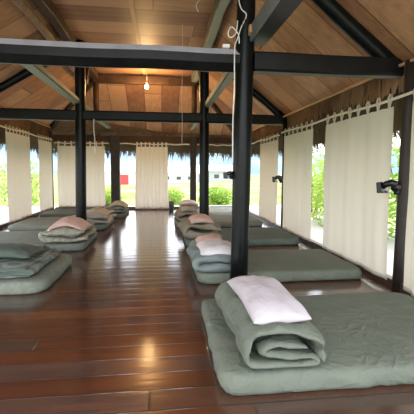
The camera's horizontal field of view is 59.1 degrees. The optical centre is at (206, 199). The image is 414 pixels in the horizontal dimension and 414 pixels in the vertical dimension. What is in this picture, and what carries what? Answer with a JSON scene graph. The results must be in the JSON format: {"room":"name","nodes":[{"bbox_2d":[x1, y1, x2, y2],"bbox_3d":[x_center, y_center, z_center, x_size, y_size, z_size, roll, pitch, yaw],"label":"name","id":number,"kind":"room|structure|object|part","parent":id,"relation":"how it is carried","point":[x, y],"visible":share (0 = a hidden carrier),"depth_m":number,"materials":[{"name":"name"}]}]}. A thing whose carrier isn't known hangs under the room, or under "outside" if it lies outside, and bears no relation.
{"room":"open-air dormitory","nodes":[
{"label":"open-air dormitory","id":0,"kind":"room"},
{"bbox_2d":[0,0,91,125],"bbox_3d":[-3.388,-2.458,5.774,1.857,1.202,12.050,0,5,-7],"label":"ceiling","id":1,"kind":"structure","parent":0,"point":[32,92],"depth_m":7.66,"materials":[{"name":"brown wood"}]},
{"bbox_2d":[0,65,48,92],"bbox_3d":[-3.543,-2.479,7.146,1.818,1.208,0.182,0,5,-7],"label":"rafter","id":2,"kind":"object","parent":1,"relation":"attached to","point":[20,76],"visible":0.39,"depth_m":7.07,"materials":[{"name":"black wood"}]},
{"bbox_2d":[10,0,89,84],"bbox_3d":[-2.596,-2.715,5.068,0.224,0.151,9.106,0,5,-7],"label":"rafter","id":3,"kind":"object","parent":1,"relation":"attached to","point":[20,4],"visible":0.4,"depth_m":5.56,"materials":[{"name":"wood"}]},
{"bbox_2d":[51,0,215,76],"bbox_3d":[-1.037,-2.962,4.936,2.610,0.050,9.900,0,5,-7],"label":"ceiling","id":4,"kind":"structure","parent":0,"point":[159,22],"depth_m":6.27,"materials":[{"name":"brown wood"}]},
{"bbox_2d":[128,0,145,74],"bbox_3d":[-1.236,-3.034,6.270,0.070,0.024,7.200,0,5,-7],"label":"trim","id":5,"kind":"structure","parent":4,"relation":"attached to","point":[131,3],"depth_m":6.20,"materials":[{"name":"brown wood"}]},
{"bbox_2d":[0,81,400,152],"bbox_3d":[-1.257,-2.298,6.379,7.880,2.330,13.100,0,5,-7],"label":"roof thatch","id":6,"kind":"structure","parent":0,"point":[64,127],"depth_m":11.87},
{"bbox_2d":[38,134,52,211],"bbox_3d":[-4.785,-0.793,10.845,0.043,2.202,1.271,0,5,-7],"label":"curtain","id":7,"kind":"object","parent":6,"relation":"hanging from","point":[45,148],"visible":0.99,"depth_m":10.77,"materials":[{"name":"fabric"}]},
{"bbox_2d":[57,141,104,206],"bbox_3d":[-4.006,-0.816,11.625,1.483,2.092,0.061,0,5,-7],"label":"curtain","id":8,"kind":"object","parent":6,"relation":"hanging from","point":[95,163],"visible":0.8,"depth_m":11.63,"materials":[{"name":"fabric"}]},
{"bbox_2d":[135,142,168,208],"bbox_3d":[-1.784,-0.788,11.868,1.112,2.162,0.090,0,5,-7],"label":"curtain","id":9,"kind":"object","parent":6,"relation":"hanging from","point":[151,167],"visible":1,"depth_m":11.87,"materials":[{"name":"fabric"}]},
{"bbox_2d":[0,66,404,162],"bbox_3d":[-1.365,-1.309,7.214,8.284,1.058,12.008,0,5,-7],"label":"fringe","id":10,"kind":"object","parent":6,"relation":"hanging from","point":[223,150],"visible":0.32,"depth_m":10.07,"materials":[{"name":"plant"}]},
{"bbox_2d":[259,133,277,224],"bbox_3d":[1.448,-0.509,8.688,0.055,2.022,1.502,0,5,-7],"label":"curtain","id":11,"kind":"object","parent":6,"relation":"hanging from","point":[268,151],"visible":0.99,"depth_m":8.61,"materials":[{"name":"fabric"}]},
{"bbox_2d":[322,93,393,279],"bbox_3d":[1.923,-0.200,4.865,0.047,2.072,1.685,0,5,-7],"label":"curtain","id":12,"kind":"object","parent":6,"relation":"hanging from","point":[358,150],"visible":0.98,"depth_m":4.69,"materials":[{"name":"fabric"}]},
{"bbox_2d":[0,209,413,413],"bbox_3d":[-1.123,0.958,5.399,6.580,0.200,14.100,0,5,-7],"label":"floor","id":13,"kind":"structure","parent":0,"point":[122,330],"depth_m":2.77,"materials":[{"name":"brown wood"}]},
{"bbox_2d":[0,208,52,228],"bbox_3d":[-4.269,0.753,5.904,0.090,0.090,12.000,0,5,-7],"label":"baseboard","id":14,"kind":"structure","parent":13,"relation":"on","point":[5,224],"depth_m":9.15,"materials":[{"name":"brown wood"}]},
{"bbox_2d":[0,254,71,294],"bbox_3d":[-2.785,0.862,4.346,2.056,0.143,1.398,0,5,-7],"label":"mattress","id":15,"kind":"object","parent":13,"relation":"on","point":[45,277],"visible":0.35,"depth_m":3.89,"materials":[{"name":"green fabric"}]},
{"bbox_2d":[0,248,61,278],"bbox_3d":[-2.320,0.726,4.383,0.877,0.125,1.196,0,5,-7],"label":"quilt","id":16,"kind":"object","parent":15,"relation":"on","point":[9,267],"visible":0.77,"depth_m":4.03,"materials":[{"name":"fabric"}]},
{"bbox_2d":[0,244,48,258],"bbox_3d":[-2.416,0.643,4.614,0.668,0.064,0.659,0,5,-7],"label":"quilt","id":17,"kind":"object","parent":16,"relation":"on","point":[45,247],"visible":0.12,"depth_m":4.80,"materials":[{"name":"green fabric"}]},
{"bbox_2d":[0,243,43,258],"bbox_3d":[-2.407,0.603,4.353,0.740,0.153,0.480,0,5,-4],"label":"pillow","id":18,"kind":"object","parent":17,"relation":"on","point":[7,250],"visible":1,"depth_m":4.22,"materials":[{"name":"fabric"}]},
{"bbox_2d":[0,231,96,250],"bbox_3d":[-3.046,0.700,6.364,2.025,0.135,1.402,0,5,-7],"label":"mattress","id":19,"kind":"object","parent":13,"relation":"on","point":[26,237],"visible":0.44,"depth_m":6.02,"materials":[{"name":"green fabric"}]},
{"bbox_2d":[38,221,96,242],"bbox_3d":[-2.362,0.519,6.247,0.807,0.258,1.135,0,5,-7],"label":"quilt","id":20,"kind":"object","parent":19,"relation":"on","point":[66,234],"visible":0.75,"depth_m":5.76,"materials":[{"name":"beige fabric"}]},
{"bbox_2d":[47,216,91,231],"bbox_3d":[-2.319,0.390,6.176,0.600,0.220,0.700,0,5,-7],"label":"pillow","id":21,"kind":"object","parent":20,"relation":"on","point":[78,223],"visible":0.93,"depth_m":5.94,"materials":[{"name":"pink fabric"}]},
{"bbox_2d":[49,131,53,208],"bbox_3d":[-4.936,-0.924,11.598,0.080,2.500,0.080,0,5,-7],"label":"wall post","id":22,"kind":"object","parent":13,"relation":"on","point":[50,132],"visible":0.54,"depth_m":11.56,"materials":[{"name":"black wood"}]},
{"bbox_2d":[8,217,113,230],"bbox_3d":[-3.256,0.532,8.412,2.040,0.134,1.476,0,5,-7],"label":"mattress","id":23,"kind":"object","parent":13,"relation":"on","point":[34,223],"visible":0.43,"depth_m":7.83,"materials":[{"name":"green fabric"}]},
{"bbox_2d":[73,209,116,223],"bbox_3d":[-2.537,0.349,8.304,0.815,0.262,1.176,0,5,-7],"label":"quilt","id":24,"kind":"object","parent":23,"relation":"on","point":[99,216],"visible":0.53,"depth_m":7.88,"materials":[{"name":"grey fabric"}]},
{"bbox_2d":[87,207,106,211],"bbox_3d":[-2.555,0.240,8.500,0.460,0.144,0.600,0,5,-7],"label":"pillow","id":25,"kind":"object","parent":24,"relation":"on","point":[95,208],"visible":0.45,"depth_m":8.33,"materials":[{"name":"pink fabric"}]},
{"bbox_2d":[75,40,86,220],"bbox_3d":[-2.553,-1.227,7.367,0.264,3.823,0.221,0,5,-7],"label":"post","id":26,"kind":"object","parent":13,"relation":"on","point":[80,72],"visible":0.7,"depth_m":7.30,"materials":[{"name":"black wood"}]},
{"bbox_2d":[0,37,110,128],"bbox_3d":[-2.669,-2.015,7.792,0.185,0.114,7.805,0,5,-7],"label":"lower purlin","id":27,"kind":"object","parent":26,"relation":"attached to","point":[42,73],"visible":0.5,"depth_m":5.66,"materials":[{"name":"wood"}]},
{"bbox_2d":[93,82,98,110],"bbox_3d":[-2.895,-2.630,9.535,0.144,0.860,0.149,0,5,-7],"label":"strut","id":28,"kind":"object","parent":27,"relation":"on","point":[95,84],"visible":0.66,"depth_m":9.48,"materials":[{"name":"brown wood"}]},
{"bbox_2d":[32,0,97,78],"bbox_3d":[-2.353,-2.857,5.090,0.191,0.207,9.103,0,5,-7],"label":"upper purlin","id":29,"kind":"object","parent":26,"relation":"attached to","point":[47,7],"visible":0.56,"depth_m":5.88,"materials":[{"name":"wood"}]},
{"bbox_2d":[93,74,195,85],"bbox_3d":[-1.628,-3.163,9.647,2.650,0.224,0.180,0,5,-7],"label":"beam","id":30,"kind":"structure","parent":29,"relation":"attached to","point":[102,78],"depth_m":9.57,"materials":[{"name":"brown wood"}]},
{"bbox_2d":[86,67,89,84],"bbox_3d":[-2.631,-2.545,7.832,0.101,0.930,1.006,0,5,-9],"label":"brace","id":31,"kind":"object","parent":26,"relation":"attached to","point":[87,68],"visible":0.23,"depth_m":8.04,"materials":[{"name":"brown wood"}]},
{"bbox_2d":[0,108,289,124],"bbox_3d":[-1.379,-1.700,7.473,6.306,0.209,0.180,0,5,-7],"label":"tie beam","id":32,"kind":"structure","parent":26,"relation":"attached to","point":[5,113],"depth_m":7.37,"materials":[{"name":"black wood"}]},
{"bbox_2d":[0,125,50,139],"bbox_3d":[-4.459,-1.617,8.188,0.032,0.056,6.551,0,5,-7],"label":"curtain rod","id":33,"kind":"object","parent":32,"relation":"attached to","point":[0,125],"visible":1,"depth_m":9.14,"materials":[{"name":"brown wood"}]},
{"bbox_2d":[5,124,31,223],"bbox_3d":[-4.539,-0.628,8.840,0.064,2.202,1.519,0,5,-8],"label":"curtain","id":34,"kind":"object","parent":33,"relation":"hanging from","point":[19,186],"visible":1,"depth_m":8.75,"materials":[{"name":"fabric"}]},
{"bbox_2d":[93,119,95,153],"bbox_3d":[-2.245,-1.269,7.282,0.041,0.680,0.041,2,5,15],"label":"pull cord","id":35,"kind":"object","parent":32,"relation":"hanging from","point":[93,119],"visible":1,"depth_m":7.28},
{"bbox_2d":[191,85,196,112],"bbox_3d":[-0.345,-2.640,9.848,0.147,0.860,0.152,0,5,-7],"label":"strut","id":36,"kind":"object","parent":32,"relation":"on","point":[194,88],"visible":0.66,"depth_m":9.79,"materials":[{"name":"wood"}]},
{"bbox_2d":[40,208,128,217],"bbox_3d":[-3.409,0.365,10.450,2.247,0.135,1.577,0,5,-7],"label":"mattress","id":37,"kind":"object","parent":13,"relation":"on","point":[58,212],"visible":0.4,"depth_m":9.86,"materials":[{"name":"grey fabric"}]},
{"bbox_2d":[104,204,126,212],"bbox_3d":[-2.558,0.214,10.172,0.600,0.213,0.796,0,5,-7],"label":"quilt","id":38,"kind":"object","parent":37,"relation":"on","point":[117,209],"visible":0.58,"depth_m":9.83,"materials":[{"name":"green fabric"}]},
{"bbox_2d":[109,200,128,207],"bbox_3d":[-2.453,0.111,10.119,0.500,0.194,0.600,0,5,-7],"label":"pillow","id":39,"kind":"object","parent":38,"relation":"on","point":[120,203],"visible":0.98,"depth_m":9.87,"materials":[{"name":"grey fabric"}]},
{"bbox_2d":[110,135,120,202],"bbox_3d":[-2.977,-0.886,11.893,0.280,2.400,0.280,0,5,-7],"label":"wall post","id":40,"kind":"object","parent":13,"relation":"on","point":[114,139],"visible":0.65,"depth_m":11.75,"materials":[{"name":"brown wood"}]},
{"bbox_2d":[54,142,107,143],"bbox_3d":[-3.977,-1.798,11.554,1.664,0.056,0.032,0,5,-7],"label":"curtain rod","id":41,"kind":"object","parent":40,"relation":"attached to","point":[54,142],"visible":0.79,"depth_m":11.54,"materials":[{"name":"brown wood"}]},
{"bbox_2d":[52,135,231,143],"bbox_3d":[-1.957,-1.999,12.079,6.160,0.200,0.120,0,5,-7],"label":"trim","id":42,"kind":"structure","parent":40,"relation":"attached to","point":[134,139],"depth_m":12.01,"materials":[{"name":"brown wood"}]},
{"bbox_2d":[120,143,189,144],"bbox_3d":[-1.675,-1.804,11.796,2.233,0.056,0.032,0,5,-7],"label":"curtain rod","id":43,"kind":"object","parent":40,"relation":"attached to","point":[120,143],"visible":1,"depth_m":11.78,"materials":[{"name":"brown wood"}]},
{"bbox_2d":[55,206,231,208],"bbox_3d":[-1.962,0.259,12.194,5.940,0.080,0.090,0,5,-7],"label":"baseboard","id":44,"kind":"structure","parent":13,"relation":"on","point":[175,207],"depth_m":12.09,"materials":[{"name":"brown wood"}]},
{"bbox_2d":[169,201,173,209],"bbox_3d":[-1.154,0.181,11.852,0.180,0.300,0.180,0,5,-7],"label":"clay pot","id":45,"kind":"object","parent":13,"relation":"on","point":[171,203],"visible":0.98,"depth_m":11.78,"materials":[{"name":"ceramic"}]},
{"bbox_2d":[190,137,195,200],"bbox_3d":[-0.466,-0.896,12.202,0.200,2.400,0.200,0,5,-7],"label":"wall post","id":46,"kind":"object","parent":13,"relation":"on","point":[192,139],"visible":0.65,"depth_m":12.09,"materials":[{"name":"brown wood"}]},
{"bbox_2d":[199,46,208,215],"bbox_3d":[-0.058,-1.238,7.676,0.219,3.821,0.209,0,5,-7],"label":"post","id":47,"kind":"object","parent":13,"relation":"on","point":[203,76],"visible":0.7,"depth_m":7.61,"materials":[{"name":"black wood"}]},
{"bbox_2d":[189,72,233,129],"bbox_3d":[-0.052,-2.022,8.116,0.146,0.135,7.809,0,5,-7],"label":"lower purlin","id":48,"kind":"object","parent":47,"relation":"attached to","point":[226,78],"visible":0.59,"depth_m":6.03,"materials":[{"name":"grey wood"}]},
{"bbox_2d":[197,207,231,214],"bbox_3d":[0.062,0.340,10.977,1.818,0.140,1.368,0,5,-7],"label":"mattress","id":49,"kind":"object","parent":13,"relation":"on","point":[212,210],"visible":0.43,"depth_m":10.45,"materials":[{"name":"grey fabric"}]},
{"bbox_2d":[178,204,198,210],"bbox_3d":[-0.540,0.184,10.621,0.608,0.231,0.759,0,5,-7],"label":"quilt","id":50,"kind":"object","parent":49,"relation":"on","point":[196,207],"visible":0.51,"depth_m":10.30,"materials":[{"name":"grey fabric"}]},
{"bbox_2d":[180,199,197,204],"bbox_3d":[-0.532,0.058,10.554,0.500,0.141,0.600,0,5,-7],"label":"pillow","id":51,"kind":"object","parent":50,"relation":"on","point":[187,201],"visible":0.92,"depth_m":10.30,"materials":[{"name":"fabric"}]},
{"bbox_2d":[174,215,262,227],"bbox_3d":[0.226,0.507,8.964,2.044,0.136,1.322,0,5,-7],"label":"mattress","id":52,"kind":"object","parent":13,"relation":"on","point":[221,220],"visible":0.4,"depth_m":8.48,"materials":[{"name":"grey fabric"}]},
{"bbox_2d":[174,208,197,220],"bbox_3d":[-0.496,0.322,8.729,0.591,0.264,0.970,0,5,-7],"label":"quilt","id":53,"kind":"object","parent":52,"relation":"on","point":[181,215],"visible":0.73,"depth_m":8.29,"materials":[{"name":"beige fabric"}]},
{"bbox_2d":[181,206,195,211],"bbox_3d":[-0.465,0.210,8.704,0.420,0.143,0.500,0,5,-7],"label":"pillow","id":54,"kind":"object","parent":53,"relation":"on","point":[184,208],"visible":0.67,"depth_m":8.50,"materials":[{"name":"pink fabric"}]},
{"bbox_2d":[182,227,298,245],"bbox_3d":[0.573,0.678,6.901,2.045,0.134,1.324,0,5,-7],"label":"mattress","id":55,"kind":"object","parent":13,"relation":"on","point":[258,236],"visible":0.59,"depth_m":6.43,"materials":[{"name":"fabric"}]},
{"bbox_2d":[178,220,221,238],"bbox_3d":[-0.150,0.484,6.578,0.722,0.299,1.013,0,5,-7],"label":"quilt","id":56,"kind":"object","parent":55,"relation":"on","point":[189,230],"visible":0.84,"depth_m":6.15,"materials":[{"name":"beige fabric"}]},
{"bbox_2d":[188,214,213,223],"bbox_3d":[-0.117,0.321,6.532,0.400,0.143,0.620,0,5,-7],"label":"pillow","id":57,"kind":"object","parent":56,"relation":"on","point":[196,218],"visible":0.97,"depth_m":6.28,"materials":[{"name":"pink fabric"}]},
{"bbox_2d":[230,0,255,278],"bbox_3d":[0.384,-0.926,3.883,0.250,3.823,0.203,0,5,-7],"label":"post","id":58,"kind":"object","parent":13,"relation":"on","point":[243,96],"visible":0.93,"depth_m":3.83,"materials":[{"name":"black wood"}]},
{"bbox_2d":[0,38,239,72],"bbox_3d":[-1.852,-1.452,3.565,4.403,0.250,0.182,0,5,-7],"label":"tie beam","id":59,"kind":"structure","parent":58,"relation":"attached to","point":[12,51],"depth_m":3.62,"materials":[{"name":"black wood"}]},
{"bbox_2d":[222,44,229,48],"bbox_3d":[0.196,-1.585,3.766,0.070,0.030,0.050,0,5,-7],"label":"junction box","id":60,"kind":"object","parent":59,"relation":"on","point":[224,46],"visible":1,"depth_m":3.74,"materials":[{"name":"white plastic"}]},
{"bbox_2d":[191,0,230,81],"bbox_3d":[0.199,-2.864,5.406,0.187,0.205,9.093,0,5,-7],"label":"upper purlin","id":61,"kind":"object","parent":58,"relation":"attached to","point":[220,6],"visible":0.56,"depth_m":5.89,"materials":[{"name":"wood"}]},
{"bbox_2d":[223,171,232,178],"bbox_3d":[0.235,-0.269,3.910,0.140,0.092,0.062,-2,5,-29],"label":"wall lamp","id":62,"kind":"object","parent":58,"relation":"attached to","point":[230,173],"visible":0.98,"depth_m":3.89,"materials":[{"name":"black plastic"}]},
{"bbox_2d":[232,0,246,165],"bbox_3d":[0.330,-1.332,3.742,0.130,1.951,0.072,0,5,-7],"label":"power cable","id":63,"kind":"object","parent":58,"relation":"attached to","point":[238,0],"visible":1,"depth_m":3.74,"materials":[{"name":"white plastic"}]},
{"bbox_2d":[228,20,239,42],"bbox_3d":[0.272,-1.690,3.649,0.140,0.223,0.032,-2,5,-28],"label":"wire","id":64,"kind":"object","parent":63,"relation":"hanging from","point":[237,20],"visible":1,"depth_m":3.64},
{"bbox_2d":[250,0,302,44],"bbox_3d":[0.746,-1.568,2.070,0.207,0.177,3.558,0,5,-7],"label":"brace","id":65,"kind":"object","parent":58,"relation":"attached to","point":[272,15],"visible":0.89,"depth_m":3.23,"materials":[{"name":"grey wood"}]},
{"bbox_2d":[248,24,251,35],"bbox_3d":[0.450,-1.724,3.702,0.050,0.093,0.084,0,5,-7],"label":"wedge","id":66,"kind":"object","parent":65,"relation":"attached to","point":[249,27],"visible":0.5,"depth_m":3.67,"materials":[{"name":"brown wood"}]},
{"bbox_2d":[254,51,403,78],"bbox_3d":[1.353,-1.453,3.960,1.749,0.209,0.173,0,5,-7],"label":"tie beam","id":67,"kind":"structure","parent":58,"relation":"attached to","point":[265,63],"depth_m":3.89,"materials":[{"name":"black wood"}]},
{"bbox_2d":[190,249,361,283],"bbox_3d":[0.835,0.847,4.841,2.049,0.136,1.229,0,5,-7],"label":"mattress","id":68,"kind":"object","parent":13,"relation":"on","point":[305,264],"visible":0.73,"depth_m":4.42,"materials":[{"name":"green fabric"}]},
{"bbox_2d":[186,239,230,272],"bbox_3d":[0.072,0.681,4.640,0.628,0.226,1.065,0,5,-7],"label":"quilt","id":69,"kind":"object","parent":68,"relation":"on","point":[216,262],"visible":0.59,"depth_m":4.15,"materials":[{"name":"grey fabric"}]},
{"bbox_2d":[195,234,222,242],"bbox_3d":[0.039,0.538,4.942,0.380,0.140,0.340,0,5,-7],"label":"pillow","id":70,"kind":"object","parent":69,"relation":"on","point":[210,237],"visible":0.61,"depth_m":4.85,"materials":[{"name":"pink fabric"}]},
{"bbox_2d":[196,240,230,255],"bbox_3d":[0.121,0.576,4.440,0.460,0.149,0.560,0,5,-7],"label":"pillow","id":71,"kind":"object","parent":69,"relation":"on","point":[207,248],"visible":0.75,"depth_m":4.23,"materials":[{"name":"white fabric"}]},
{"bbox_2d":[281,118,286,226],"bbox_3d":[1.654,-0.528,7.843,0.092,2.400,0.091,0,5,-7],"label":"wall post","id":72,"kind":"object","parent":13,"relation":"on","point":[284,119],"visible":0.45,"depth_m":7.80,"materials":[{"name":"black wood"}]},
{"bbox_2d":[272,175,282,182],"bbox_3d":[1.521,-0.453,7.851,0.256,0.167,0.113,0,5,1],"label":"wall lamp","id":73,"kind":"object","parent":72,"relation":"attached to","point":[278,177],"visible":0.98,"depth_m":7.81,"materials":[{"name":"black plastic"}]},
{"bbox_2d":[201,292,413,395],"bbox_3d":[1.012,1.008,2.842,2.051,0.141,1.369,0,5,-7],"label":"mattress","id":74,"kind":"object","parent":13,"relation":"on","point":[368,338],"visible":0.65,"depth_m":2.41,"materials":[{"name":"green fabric"}]},
{"bbox_2d":[215,281,325,368],"bbox_3d":[0.392,0.823,2.620,0.533,0.265,1.100,0,5,-8],"label":"quilt","id":75,"kind":"object","parent":74,"relation":"on","point":[273,344],"visible":0.72,"depth_m":2.17,"materials":[{"name":"green fabric"}]},
{"bbox_2d":[227,275,311,324],"bbox_3d":[0.395,0.658,2.549,0.360,0.161,0.780,-2,6,-9],"label":"pillow","id":76,"kind":"object","parent":75,"relation":"on","point":[266,300],"visible":0.99,"depth_m":2.31,"materials":[{"name":"white fabric"}]},
{"bbox_2d":[249,211,413,297],"bbox_3d":[1.805,0.728,6.651,0.090,0.090,12.000,0,5,-7],"label":"baseboard","id":77,"kind":"structure","parent":13,"relation":"on","point":[313,243],"depth_m":5.55,"materials":[{"name":"brown wood"}]},
{"bbox_2d":[392,59,413,291],"bbox_3d":[2.122,-0.236,3.922,0.147,2.462,0.121,0,5,-7],"label":"wall post","id":78,"kind":"object","parent":13,"relation":"on","point":[407,105],"visible":0.79,"depth_m":3.88,"materials":[{"name":"black wood"}]},
{"bbox_2d":[281,91,412,133],"bbox_3d":[1.997,-1.123,4.208,0.032,0.056,7.021,0,5,-7],"label":"curtain rod","id":79,"kind":"object","parent":78,"relation":"attached to","point":[410,92],"visible":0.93,"depth_m":4.64,"materials":[{"name":"brown wood"}]},
{"bbox_2d":[282,120,313,241],"bbox_3d":[1.671,-0.369,6.861,0.050,2.062,1.487,0,5,-7],"label":"curtain","id":80,"kind":"object","parent":79,"relation":"hanging from","point":[298,147],"visible":0.99,"depth_m":6.73,"materials":[{"name":"fabric"}]},
{"bbox_2d":[403,89,413,296],"bbox_3d":[2.155,-0.035,2.975,0.067,2.092,1.594,0,5,-7],"label":"curtain","id":81,"kind":"object","parent":79,"relation":"hanging from","point":[408,286],"visible":1,"depth_m":3.70,"materials":[{"name":"fabric"}]},
{"bbox_2d":[376,179,401,194],"bbox_3d":[1.981,-0.144,3.962,0.256,0.167,0.113,4,6,36],"label":"wall lamp","id":82,"kind":"object","parent":78,"relation":"attached to","point":[395,186],"visible":1,"depth_m":3.94,"materials":[{"name":"black plastic"}]},
{"bbox_3d":[1.976,-0.171,3.947,0.173,0.110,0.084,4,6,34],"label":"arm","id":83,"kind":"part","parent":82,"relation":"part of","materials":[{"name":"black plastic"}]},
{"bbox_2d":[71,0,413,135],"bbox_3d":[-1.202,-2.381,6.050,6.211,1.410,12.050,0,5,-7],"label":"ceiling","id":84,"kind":"structure","parent":0,"point":[308,30],"depth_m":5.76,"materials":[{"name":"brown wood"}]},
{"bbox_2d":[49,79,93,129],"bbox_3d":[-3.952,-2.761,10.658,2.805,1.227,0.150,5,6,42],"label":"rafter","id":85,"kind":"object","parent":84,"relation":"attached to","point":[70,106],"visible":0.38,"depth_m":10.64,"materials":[{"name":"wood"}]},
{"bbox_2d":[196,81,233,131],"bbox_3d":[0.360,-2.687,11.196,0.147,1.427,2.758,3,5,32],"label":"rafter","id":86,"kind":"object","parent":84,"relation":"attached to","point":[216,109],"visible":0.27,"depth_m":11.01,"materials":[{"name":"black wood"}]},
{"bbox_2d":[223,72,284,115],"bbox_3d":[0.818,-2.400,7.687,1.753,1.387,0.185,0,5,-7],"label":"rafter","id":87,"kind":"object","parent":84,"relation":"attached to","point":[259,97],"visible":0.32,"depth_m":7.70,"materials":[{"name":"black wood"}]},
{"bbox_2d":[252,58,413,130],"bbox_3d":[1.789,-1.664,6.453,0.030,0.030,12.000,0,5,-7],"label":"trim","id":88,"kind":"structure","parent":84,"relation":"attached to","point":[412,59],"depth_m":5.38,"materials":[{"name":"brown wood"}]},
{"bbox_2d":[311,0,396,57],"bbox_3d":[1.283,-2.090,3.900,1.735,1.385,0.189,0,5,-7],"label":"rafter","id":89,"kind":"object","parent":84,"relation":"attached to","point":[332,9],"visible":0.8,"depth_m":3.90,"materials":[{"name":"black wood"}]},
{"bbox_3d":[1.058,-0.898,12.339,0.120,2.400,0.120,0,5,-7],"label":"wall post","id":90,"kind":"object","parent":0,"visible":0},
{"bbox_2d":[251,135,279,143],"bbox_3d":[1.283,-1.569,10.002,0.032,0.056,4.371,0,5,-7],"label":"curtain rod","id":91,"kind":"object","parent":90,"relation":"attached to","point":[274,135],"visible":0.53,"depth_m":8.91,"materials":[{"name":"brown wood"}]},
{"label":"outside","id":92,"kind":"structure","parent":0,"visible":0},
{"bbox_2d":[0,173,397,228],"bbox_3d":[-9.768,-4.516,79.298,300.000,0.405,320.000,0,5,-7],"label":"ground","id":93,"kind":"structure","parent":92,"point":[129,190],"depth_m":34.53,"materials":[{"name":"green plant"}]},
{"bbox_2d":[0,176,6,204],"bbox_3d":[-7.842,-0.404,11.765,2.449,2.928,2.707,-1,5,-21],"label":"shrub","id":94,"kind":"object","parent":93,"relation":"on","point":[4,180],"visible":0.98,"depth_m":12.51,"materials":[{"name":"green plant"}]},
{"bbox_2d":[0,155,39,205],"bbox_3d":[-8.052,-0.600,15.779,2.604,2.704,2.621,0,5,-7],"label":"shrub","id":95,"kind":"object","parent":93,"relation":"on","point":[35,187],"visible":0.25,"depth_m":15.59,"materials":[{"name":"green plant"}]},
{"bbox_2d":[105,187,126,204],"bbox_3d":[-4.709,-0.052,17.115,2.040,1.302,1.910,5,6,43],"label":"shrub","id":96,"kind":"object","parent":93,"relation":"on","point":[107,192],"visible":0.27,"depth_m":16.82,"materials":[{"name":"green plant"}]},
{"bbox_2d":[105,165,134,184],"bbox_3d":[-12.499,-3.555,50.734,7.200,2.700,4.800,0,5,-7],"label":"building","id":97,"kind":"structure","parent":93,"relation":"on","point":[127,172],"depth_m":48.93,"materials":[{"name":"white paint"}]},
{"bbox_3d":[-11.261,-2.745,48.882,1.500,1.300,0.120,0,5,-7],"label":"red door","id":98,"kind":"part","parent":97,"relation":"part of","materials":[{"name":"paint"}]},
{"bbox_2d":[168,187,184,204],"bbox_3d":[-2.012,-0.120,18.890,1.807,1.245,2.014,0,5,-7],"label":"shrub","id":99,"kind":"object","parent":93,"relation":"on","point":[172,197],"visible":0.44,"depth_m":18.66,"materials":[{"name":"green plant"}]},
{"bbox_2d":[168,166,198,182],"bbox_3d":[-4.741,-4.191,59.726,7.000,2.600,6.000,0,5,-7],"label":"building","id":100,"kind":"structure","parent":93,"relation":"on","point":[176,174],"depth_m":57.43,"materials":[{"name":"white paint"}]},
{"bbox_2d":[0,205,394,275],"bbox_3d":[-1.077,1.339,5.032,13.000,0.500,21.000,0,5,-7],"label":"terrace","id":101,"kind":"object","parent":93,"relation":"on","point":[316,231],"depth_m":10.28,"materials":[{"name":"concrete"}]},
{"bbox_2d":[278,145,324,214],"bbox_3d":[3.855,-0.659,13.258,2.695,3.222,2.576,0,5,-7],"label":"shrub","id":102,"kind":"object","parent":101,"relation":"on","point":[315,159],"visible":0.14,"depth_m":13.01,"materials":[{"name":"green plant"}]},
{"bbox_3d":[3.874,-0.246,13.197,1.101,2.409,1.155,0,5,-7],"label":"stem","id":103,"kind":"part","parent":102,"relation":"part of","materials":[{"name":"green plant"}]},
{"bbox_2d":[196,184,231,204],"bbox_3d":[0.393,-0.056,17.407,1.988,1.422,1.923,0,5,-7],"label":"shrub","id":104,"kind":"object","parent":93,"relation":"on","point":[215,198],"visible":0.64,"depth_m":17.11,"materials":[{"name":"green plant"}]},
{"bbox_2d":[196,165,232,181],"bbox_3d":[1.377,-4.906,66.487,8.000,3.000,6.000,0,5,-7],"label":"building","id":105,"kind":"structure","parent":93,"relation":"on","point":[215,171],"depth_m":64.16,"materials":[{"name":"white paint"}]},
{"bbox_2d":[311,154,323,226],"bbox_3d":[3.787,-0.051,10.240,2.220,2.754,2.588,0,5,-7],"label":"shrub","id":106,"kind":"object","parent":93,"relation":"on","point":[320,198],"visible":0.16,"depth_m":10.29,"materials":[{"name":"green plant"}]},
{"bbox_2d":[387,134,399,238],"bbox_3d":[4.301,-0.109,7.583,2.323,3.413,2.527,0,5,-7],"label":"shrub","id":107,"kind":"object","parent":93,"relation":"on","point":[392,208],"visible":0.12,"depth_m":7.58,"materials":[{"name":"green plant"}]},
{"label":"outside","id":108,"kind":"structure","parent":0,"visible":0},
{"bbox_2d":[0,145,399,174],"bbox_3d":[-32.248,-33.339,261.177,520.000,30.266,130.000,0,5,-7],"label":"hills","id":109,"kind":"structure","parent":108,"point":[255,162],"depth_m":220.67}
]}

